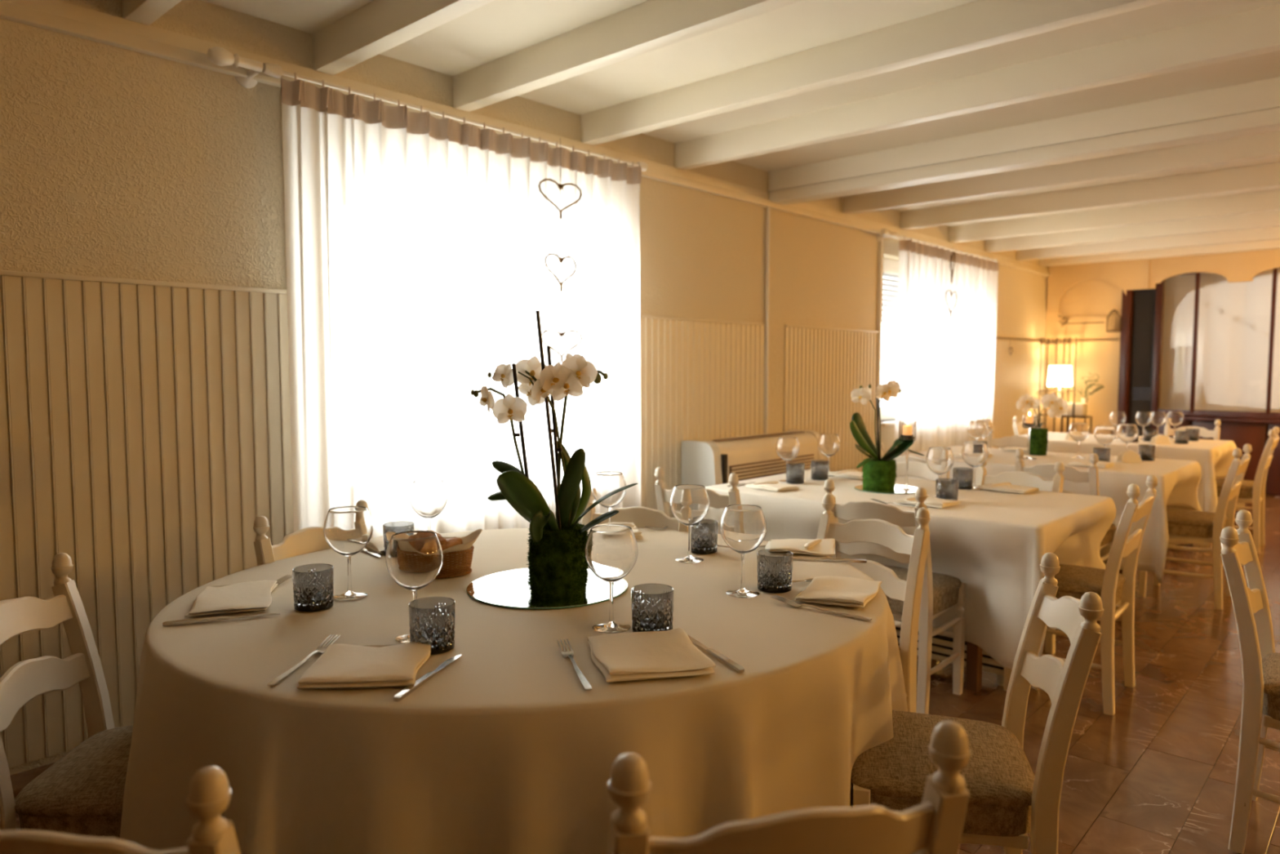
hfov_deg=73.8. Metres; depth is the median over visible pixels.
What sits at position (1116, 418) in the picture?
bowl
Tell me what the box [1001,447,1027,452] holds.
napkin
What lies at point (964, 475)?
tumbler
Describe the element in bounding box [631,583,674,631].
tumbler
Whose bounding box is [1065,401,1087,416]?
gift box
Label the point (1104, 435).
wine glass
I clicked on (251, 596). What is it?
napkin
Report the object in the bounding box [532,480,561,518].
candle holder
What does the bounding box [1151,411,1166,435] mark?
wine glass
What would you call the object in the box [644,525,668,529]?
fork
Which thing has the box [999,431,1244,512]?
tablecloth
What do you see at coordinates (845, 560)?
table knife
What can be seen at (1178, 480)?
tablecloth
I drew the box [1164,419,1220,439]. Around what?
dining chair
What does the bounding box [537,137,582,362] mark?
garland
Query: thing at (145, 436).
wall
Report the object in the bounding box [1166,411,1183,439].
wine glass
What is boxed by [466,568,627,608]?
disc
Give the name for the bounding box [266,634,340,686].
fork
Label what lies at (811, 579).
table knife
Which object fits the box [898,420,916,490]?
candle holder
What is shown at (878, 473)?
orchid
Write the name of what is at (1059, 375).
table lamp
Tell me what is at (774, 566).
tumbler
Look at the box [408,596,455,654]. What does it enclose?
tumbler
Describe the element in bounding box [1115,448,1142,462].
napkin
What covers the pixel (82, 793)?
dining chair
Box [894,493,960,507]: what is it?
napkin
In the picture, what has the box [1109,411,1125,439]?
wine glass
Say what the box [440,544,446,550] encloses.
bread chunk
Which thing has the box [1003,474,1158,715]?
dining chair
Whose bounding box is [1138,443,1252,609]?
dining chair
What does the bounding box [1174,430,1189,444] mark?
tumbler
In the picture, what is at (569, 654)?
fork
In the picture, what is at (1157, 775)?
floor
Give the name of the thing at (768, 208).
trim
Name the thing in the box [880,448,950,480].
dining chair
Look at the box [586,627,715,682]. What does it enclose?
napkin
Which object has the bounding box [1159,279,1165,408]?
window frame
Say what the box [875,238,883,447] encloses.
trim
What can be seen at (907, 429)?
candle
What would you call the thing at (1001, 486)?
napkin
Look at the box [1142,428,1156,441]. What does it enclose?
tumbler
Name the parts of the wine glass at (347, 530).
stem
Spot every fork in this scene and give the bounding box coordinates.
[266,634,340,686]
[275,574,292,585]
[556,638,591,690]
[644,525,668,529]
[717,544,765,547]
[770,595,871,620]
[870,498,928,508]
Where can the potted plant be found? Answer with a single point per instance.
(1085, 399)
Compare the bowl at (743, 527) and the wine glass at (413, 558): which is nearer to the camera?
the wine glass at (413, 558)
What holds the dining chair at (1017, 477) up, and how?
on the floor
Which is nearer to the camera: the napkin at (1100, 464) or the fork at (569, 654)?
the fork at (569, 654)
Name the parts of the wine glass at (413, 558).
stem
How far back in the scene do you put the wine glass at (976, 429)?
5.49 m
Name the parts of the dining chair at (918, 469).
rail, post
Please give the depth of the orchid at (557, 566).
2.05 m
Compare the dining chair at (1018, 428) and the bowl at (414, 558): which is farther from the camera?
the dining chair at (1018, 428)
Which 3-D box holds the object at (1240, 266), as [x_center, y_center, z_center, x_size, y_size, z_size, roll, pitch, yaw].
[6.484,-1.530,8.545,4.530,0.600,0.057,4,5,42]
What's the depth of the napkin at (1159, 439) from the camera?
6.25 m
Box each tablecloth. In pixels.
[120,526,911,853]
[704,469,1121,689]
[895,445,1208,583]
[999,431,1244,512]
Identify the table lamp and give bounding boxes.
[1046,365,1072,398]
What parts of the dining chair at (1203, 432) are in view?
post, rail, post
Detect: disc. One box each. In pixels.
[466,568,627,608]
[854,484,917,493]
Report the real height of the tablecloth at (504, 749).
0.691 m
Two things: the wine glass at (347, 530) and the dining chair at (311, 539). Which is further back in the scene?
the dining chair at (311, 539)
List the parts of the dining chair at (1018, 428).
post, rail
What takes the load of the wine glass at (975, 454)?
on the tablecloth at (995, 543)
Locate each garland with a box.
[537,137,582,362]
[945,251,957,317]
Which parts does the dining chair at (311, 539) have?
post, rail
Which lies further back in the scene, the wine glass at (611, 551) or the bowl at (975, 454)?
the bowl at (975, 454)
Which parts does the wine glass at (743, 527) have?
stem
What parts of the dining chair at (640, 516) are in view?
post, rail, post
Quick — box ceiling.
[121,0,1279,266]
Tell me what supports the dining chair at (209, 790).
on the floor
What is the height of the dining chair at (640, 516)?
0.884 m
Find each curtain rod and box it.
[207,46,648,171]
[876,228,999,262]
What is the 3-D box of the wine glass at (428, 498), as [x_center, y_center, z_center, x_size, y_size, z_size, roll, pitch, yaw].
[-0.645,0.272,2.607,0.115,0.216,0.115,0,4,-3]
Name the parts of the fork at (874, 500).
handle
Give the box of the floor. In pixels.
[9,495,1279,853]
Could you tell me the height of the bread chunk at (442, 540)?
0.054 m
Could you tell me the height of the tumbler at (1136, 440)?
0.093 m
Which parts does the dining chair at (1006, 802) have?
leg, seat, seat frame, post, rail, rail, post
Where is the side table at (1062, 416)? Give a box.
[1061,415,1092,434]
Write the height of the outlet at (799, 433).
0.006 m
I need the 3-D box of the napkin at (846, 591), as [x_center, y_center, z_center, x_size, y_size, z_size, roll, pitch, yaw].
[0.494,0.400,2.106,0.180,0.024,0.246,2,4,25]
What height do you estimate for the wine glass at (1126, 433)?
0.216 m
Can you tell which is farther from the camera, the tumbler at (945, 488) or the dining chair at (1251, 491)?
the dining chair at (1251, 491)
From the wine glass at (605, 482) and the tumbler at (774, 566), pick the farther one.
the wine glass at (605, 482)
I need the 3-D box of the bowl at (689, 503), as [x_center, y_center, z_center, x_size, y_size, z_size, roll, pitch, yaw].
[0.145,0.231,2.480,0.115,0.117,0.115,1,4,12]
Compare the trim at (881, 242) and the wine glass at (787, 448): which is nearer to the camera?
the wine glass at (787, 448)
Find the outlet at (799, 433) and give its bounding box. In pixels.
[712,431,804,441]
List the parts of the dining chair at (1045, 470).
post, rail, rail, post, seat frame, seat, leg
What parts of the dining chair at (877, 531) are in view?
post, rail, rail, post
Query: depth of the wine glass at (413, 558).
1.72 m
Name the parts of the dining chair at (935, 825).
post, rail, post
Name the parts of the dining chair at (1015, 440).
post, rail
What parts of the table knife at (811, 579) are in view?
blade, handle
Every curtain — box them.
[280,72,641,537]
[894,235,999,454]
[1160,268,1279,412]
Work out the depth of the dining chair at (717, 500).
3.54 m
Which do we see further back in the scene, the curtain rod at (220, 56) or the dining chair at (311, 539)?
the curtain rod at (220, 56)
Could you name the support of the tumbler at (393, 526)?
on the tablecloth at (504, 749)
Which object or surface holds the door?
in the wall at (1091, 300)
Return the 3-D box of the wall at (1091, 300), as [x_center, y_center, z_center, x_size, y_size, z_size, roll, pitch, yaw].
[7.805,-0.527,7.589,7.900,2.870,0.160,4,5,42]
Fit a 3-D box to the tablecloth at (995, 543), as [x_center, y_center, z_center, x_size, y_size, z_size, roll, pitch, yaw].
[1.197,0.579,3.930,1.637,0.576,1.161,4,5,42]
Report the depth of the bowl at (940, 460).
3.63 m
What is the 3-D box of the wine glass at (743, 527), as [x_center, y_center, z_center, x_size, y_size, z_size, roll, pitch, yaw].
[0.255,0.306,2.113,0.115,0.216,0.115,0,4,6]
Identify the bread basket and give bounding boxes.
[435,545,474,578]
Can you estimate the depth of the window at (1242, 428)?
8.93 m
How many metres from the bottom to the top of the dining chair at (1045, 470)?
0.884 m
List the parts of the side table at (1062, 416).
leg, leg, leg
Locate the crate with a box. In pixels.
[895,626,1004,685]
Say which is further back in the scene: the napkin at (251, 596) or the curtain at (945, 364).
the curtain at (945, 364)
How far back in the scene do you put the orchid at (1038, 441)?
5.49 m
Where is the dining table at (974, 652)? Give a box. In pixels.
[965,641,982,691]
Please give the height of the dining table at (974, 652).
0.744 m
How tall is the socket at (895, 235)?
0.048 m
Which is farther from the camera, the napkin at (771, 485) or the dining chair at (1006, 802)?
the napkin at (771, 485)
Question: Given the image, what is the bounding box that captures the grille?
[729,453,813,480]
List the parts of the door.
panel, panel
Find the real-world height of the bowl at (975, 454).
0.117 m
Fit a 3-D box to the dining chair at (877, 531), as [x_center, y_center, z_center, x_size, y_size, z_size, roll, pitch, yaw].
[0.595,0.688,2.658,0.488,0.884,0.416,-3,5,-40]
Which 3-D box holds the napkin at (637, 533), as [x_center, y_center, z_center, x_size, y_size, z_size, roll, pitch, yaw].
[-0.076,0.344,2.883,0.149,0.030,0.206,-1,4,-8]
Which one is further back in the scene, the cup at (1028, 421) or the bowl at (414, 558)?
the cup at (1028, 421)
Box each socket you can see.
[262,62,282,78]
[636,161,648,171]
[893,231,898,238]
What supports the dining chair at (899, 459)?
on the floor
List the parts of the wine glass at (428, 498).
stem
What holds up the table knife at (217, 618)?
on the tablecloth at (504, 749)
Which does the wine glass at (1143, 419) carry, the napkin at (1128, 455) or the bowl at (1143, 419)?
the bowl at (1143, 419)
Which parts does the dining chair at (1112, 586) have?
leg, seat, post, rail, post, rail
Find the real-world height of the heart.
0.180 m
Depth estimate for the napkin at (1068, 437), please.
6.63 m
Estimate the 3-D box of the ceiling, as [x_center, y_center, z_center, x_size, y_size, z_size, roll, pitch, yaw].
[3.241,-1.450,2.500,7.900,0.330,13.400,4,5,42]
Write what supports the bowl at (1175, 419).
on the wine glass at (1175, 419)
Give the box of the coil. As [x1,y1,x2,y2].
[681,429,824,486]
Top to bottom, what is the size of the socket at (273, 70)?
0.048 m
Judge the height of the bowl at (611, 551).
0.117 m
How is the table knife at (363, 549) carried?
on the tablecloth at (504, 749)
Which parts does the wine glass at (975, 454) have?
stem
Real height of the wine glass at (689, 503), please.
0.216 m
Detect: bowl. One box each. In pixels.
[323,506,373,556]
[385,530,443,591]
[584,524,638,582]
[591,471,626,508]
[670,484,709,526]
[720,504,766,554]
[775,436,799,461]
[817,433,839,456]
[925,447,954,475]
[961,441,988,467]
[1068,422,1089,441]
[1109,411,1125,426]
[1135,411,1151,426]
[1151,411,1166,426]
[1166,411,1183,426]
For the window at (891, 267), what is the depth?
7.55 m
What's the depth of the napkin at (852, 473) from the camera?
4.38 m
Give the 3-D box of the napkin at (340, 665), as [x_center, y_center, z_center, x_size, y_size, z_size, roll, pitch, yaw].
[-0.504,0.437,1.577,0.210,0.022,0.207,0,4,-4]
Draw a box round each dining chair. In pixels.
[0,552,133,838]
[0,765,240,853]
[253,499,373,565]
[582,487,688,532]
[607,720,970,853]
[654,466,741,533]
[816,493,930,712]
[823,478,965,714]
[850,552,1103,853]
[880,442,944,479]
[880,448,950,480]
[975,459,1064,653]
[987,426,1044,448]
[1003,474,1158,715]
[1013,414,1038,435]
[1014,448,1117,566]
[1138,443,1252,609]
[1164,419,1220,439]
[1193,426,1279,553]
[1219,509,1279,853]
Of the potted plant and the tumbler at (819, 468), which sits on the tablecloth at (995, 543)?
the tumbler at (819, 468)
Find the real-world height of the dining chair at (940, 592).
0.884 m
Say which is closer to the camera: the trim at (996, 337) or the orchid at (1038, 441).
the orchid at (1038, 441)
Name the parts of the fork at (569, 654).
handle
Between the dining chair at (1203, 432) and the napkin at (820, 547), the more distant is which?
the dining chair at (1203, 432)
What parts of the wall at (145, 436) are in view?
cap rail, cap rail, cap rail, cap rail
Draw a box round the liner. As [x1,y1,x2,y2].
[386,528,482,570]
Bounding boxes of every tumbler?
[292,563,333,611]
[382,520,414,555]
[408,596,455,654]
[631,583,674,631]
[690,518,718,554]
[756,549,793,593]
[786,462,804,484]
[810,459,829,479]
[935,478,958,500]
[952,466,973,488]
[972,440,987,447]
[1093,447,1111,462]
[1131,429,1139,442]
[1137,444,1155,461]
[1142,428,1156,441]
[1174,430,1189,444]
[1185,428,1199,440]
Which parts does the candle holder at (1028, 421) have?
stem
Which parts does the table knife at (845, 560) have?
blade, handle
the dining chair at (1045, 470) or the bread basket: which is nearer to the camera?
the bread basket
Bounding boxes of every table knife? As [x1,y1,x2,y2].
[162,613,279,626]
[361,548,380,557]
[393,654,461,701]
[687,634,744,672]
[727,481,756,486]
[791,576,851,582]
[792,557,866,563]
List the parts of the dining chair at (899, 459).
rail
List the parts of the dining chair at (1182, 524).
leg, leg, seat frame, seat, post, rail, post, rail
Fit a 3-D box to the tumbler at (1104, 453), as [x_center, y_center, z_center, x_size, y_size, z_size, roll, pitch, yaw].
[2.704,0.169,4.999,0.091,0.093,0.091,-1,4,-10]
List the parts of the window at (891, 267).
sill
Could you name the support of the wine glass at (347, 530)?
on the tablecloth at (504, 749)
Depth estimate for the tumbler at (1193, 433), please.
6.56 m
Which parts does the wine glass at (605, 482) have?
stem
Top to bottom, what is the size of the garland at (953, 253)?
0.618 m
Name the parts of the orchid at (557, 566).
stem, stem, stem, moss pot, stem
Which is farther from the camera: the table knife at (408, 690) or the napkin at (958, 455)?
the napkin at (958, 455)
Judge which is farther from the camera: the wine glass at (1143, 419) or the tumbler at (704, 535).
the wine glass at (1143, 419)
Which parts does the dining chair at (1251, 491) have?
seat, seat frame, post, rail, post, rail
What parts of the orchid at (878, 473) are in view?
stem, moss pot, stem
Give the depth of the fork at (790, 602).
1.97 m
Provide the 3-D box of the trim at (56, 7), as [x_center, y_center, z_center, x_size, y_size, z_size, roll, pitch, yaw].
[0.326,-1.511,5.156,0.016,0.050,13.400,4,5,42]
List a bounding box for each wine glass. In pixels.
[323,506,373,600]
[385,530,443,643]
[408,479,448,530]
[584,524,638,633]
[591,471,626,524]
[670,484,709,563]
[720,504,766,597]
[775,436,799,481]
[817,433,839,476]
[925,447,954,497]
[961,441,988,489]
[967,420,986,440]
[976,419,992,440]
[1068,422,1089,457]
[1093,425,1115,447]
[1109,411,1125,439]
[1116,423,1137,450]
[1135,411,1151,439]
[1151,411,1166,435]
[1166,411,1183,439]
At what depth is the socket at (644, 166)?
4.63 m
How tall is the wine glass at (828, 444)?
0.216 m
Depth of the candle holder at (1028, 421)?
5.24 m
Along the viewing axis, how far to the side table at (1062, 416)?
9.73 m
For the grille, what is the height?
0.210 m
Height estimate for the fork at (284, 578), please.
0.014 m
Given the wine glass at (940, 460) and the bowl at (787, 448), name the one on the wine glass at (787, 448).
the bowl at (787, 448)
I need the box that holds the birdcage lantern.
[1106,309,1120,332]
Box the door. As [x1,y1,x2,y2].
[1117,283,1156,435]
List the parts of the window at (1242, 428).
panel, panel, rail, panel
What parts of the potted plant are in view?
pot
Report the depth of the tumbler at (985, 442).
5.46 m
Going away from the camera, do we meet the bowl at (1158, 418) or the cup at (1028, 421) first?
the cup at (1028, 421)
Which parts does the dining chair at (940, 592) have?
post, rail, rail, seat, seat frame, post, leg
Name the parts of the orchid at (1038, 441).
moss pot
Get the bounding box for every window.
[880,257,898,426]
[1151,267,1279,496]
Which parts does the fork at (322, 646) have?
handle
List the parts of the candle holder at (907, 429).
stem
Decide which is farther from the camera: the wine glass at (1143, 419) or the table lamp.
the table lamp
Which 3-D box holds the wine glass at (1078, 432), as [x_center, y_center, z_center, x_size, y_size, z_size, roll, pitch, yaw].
[2.745,0.084,5.336,0.115,0.216,0.115,4,5,42]
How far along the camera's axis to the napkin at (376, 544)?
2.62 m
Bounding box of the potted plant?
[1071,372,1104,402]
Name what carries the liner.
in the bread basket
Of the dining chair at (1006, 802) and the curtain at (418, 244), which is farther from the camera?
the curtain at (418, 244)
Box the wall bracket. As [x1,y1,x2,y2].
[1057,314,1103,326]
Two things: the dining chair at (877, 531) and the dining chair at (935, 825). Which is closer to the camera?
the dining chair at (935, 825)
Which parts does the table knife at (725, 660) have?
blade, handle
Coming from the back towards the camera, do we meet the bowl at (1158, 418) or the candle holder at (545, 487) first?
the bowl at (1158, 418)
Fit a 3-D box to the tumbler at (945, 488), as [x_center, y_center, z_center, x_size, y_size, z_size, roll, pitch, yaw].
[1.288,0.267,3.580,0.091,0.093,0.091,-1,4,-7]
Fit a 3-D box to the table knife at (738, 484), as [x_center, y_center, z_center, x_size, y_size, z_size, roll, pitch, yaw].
[0.502,0.273,4.101,0.235,0.008,0.015,-4,5,-42]
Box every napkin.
[184,580,277,616]
[297,641,431,688]
[366,535,384,553]
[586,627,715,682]
[593,522,642,537]
[745,480,800,491]
[764,538,835,555]
[794,575,881,608]
[828,469,862,479]
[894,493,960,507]
[952,453,992,457]
[978,482,1039,493]
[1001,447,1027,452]
[1064,432,1084,440]
[1066,460,1115,467]
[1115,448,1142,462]
[1149,434,1170,444]
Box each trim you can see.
[0,0,1048,271]
[764,206,770,434]
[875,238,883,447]
[995,337,1118,342]
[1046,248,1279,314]
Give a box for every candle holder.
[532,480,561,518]
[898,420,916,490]
[1022,415,1036,459]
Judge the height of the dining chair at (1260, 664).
0.884 m
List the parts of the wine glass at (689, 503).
stem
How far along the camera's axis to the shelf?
9.90 m
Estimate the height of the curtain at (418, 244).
2.373 m
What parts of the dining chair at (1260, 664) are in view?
rail, post, rail, post, seat, seat frame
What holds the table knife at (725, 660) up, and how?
on the tablecloth at (504, 749)
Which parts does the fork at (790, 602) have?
handle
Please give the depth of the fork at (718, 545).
2.64 m
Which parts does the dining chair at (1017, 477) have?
post, rail, post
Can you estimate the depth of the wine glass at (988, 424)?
5.62 m
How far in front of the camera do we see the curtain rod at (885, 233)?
7.00 m
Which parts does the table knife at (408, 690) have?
handle, blade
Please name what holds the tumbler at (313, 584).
on the tablecloth at (504, 749)
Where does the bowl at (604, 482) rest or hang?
on the wine glass at (605, 482)
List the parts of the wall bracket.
rail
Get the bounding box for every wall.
[0,0,1048,774]
[1042,276,1122,435]
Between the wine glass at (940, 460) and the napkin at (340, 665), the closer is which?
the napkin at (340, 665)
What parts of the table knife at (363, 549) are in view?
blade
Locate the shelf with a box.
[1037,337,1076,432]
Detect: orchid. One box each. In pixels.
[471,310,637,599]
[849,379,924,489]
[1016,392,1068,455]
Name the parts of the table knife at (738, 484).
handle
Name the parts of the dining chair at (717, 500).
post, rail, rail, post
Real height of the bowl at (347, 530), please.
0.117 m
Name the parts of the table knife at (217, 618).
handle, blade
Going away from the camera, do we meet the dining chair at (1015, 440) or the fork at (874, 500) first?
the fork at (874, 500)
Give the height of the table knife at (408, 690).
0.008 m
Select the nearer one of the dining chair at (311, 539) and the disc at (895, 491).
the dining chair at (311, 539)
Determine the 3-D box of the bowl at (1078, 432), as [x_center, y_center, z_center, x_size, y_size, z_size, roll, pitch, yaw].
[2.745,0.034,5.332,0.115,0.117,0.115,4,5,42]
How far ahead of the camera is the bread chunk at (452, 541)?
2.33 m
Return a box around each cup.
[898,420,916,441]
[1022,415,1035,428]
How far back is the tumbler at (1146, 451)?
5.16 m
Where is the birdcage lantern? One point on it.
(1113, 310)
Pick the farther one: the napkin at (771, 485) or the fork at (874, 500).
the napkin at (771, 485)
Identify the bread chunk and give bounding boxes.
[428,530,446,546]
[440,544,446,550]
[445,536,462,549]
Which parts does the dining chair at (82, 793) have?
post, rail, rail, seat, post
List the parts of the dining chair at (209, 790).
rail, post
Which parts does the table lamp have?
lamp shade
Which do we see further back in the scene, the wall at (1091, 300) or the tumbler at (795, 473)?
the wall at (1091, 300)
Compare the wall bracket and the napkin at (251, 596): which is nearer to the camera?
the napkin at (251, 596)

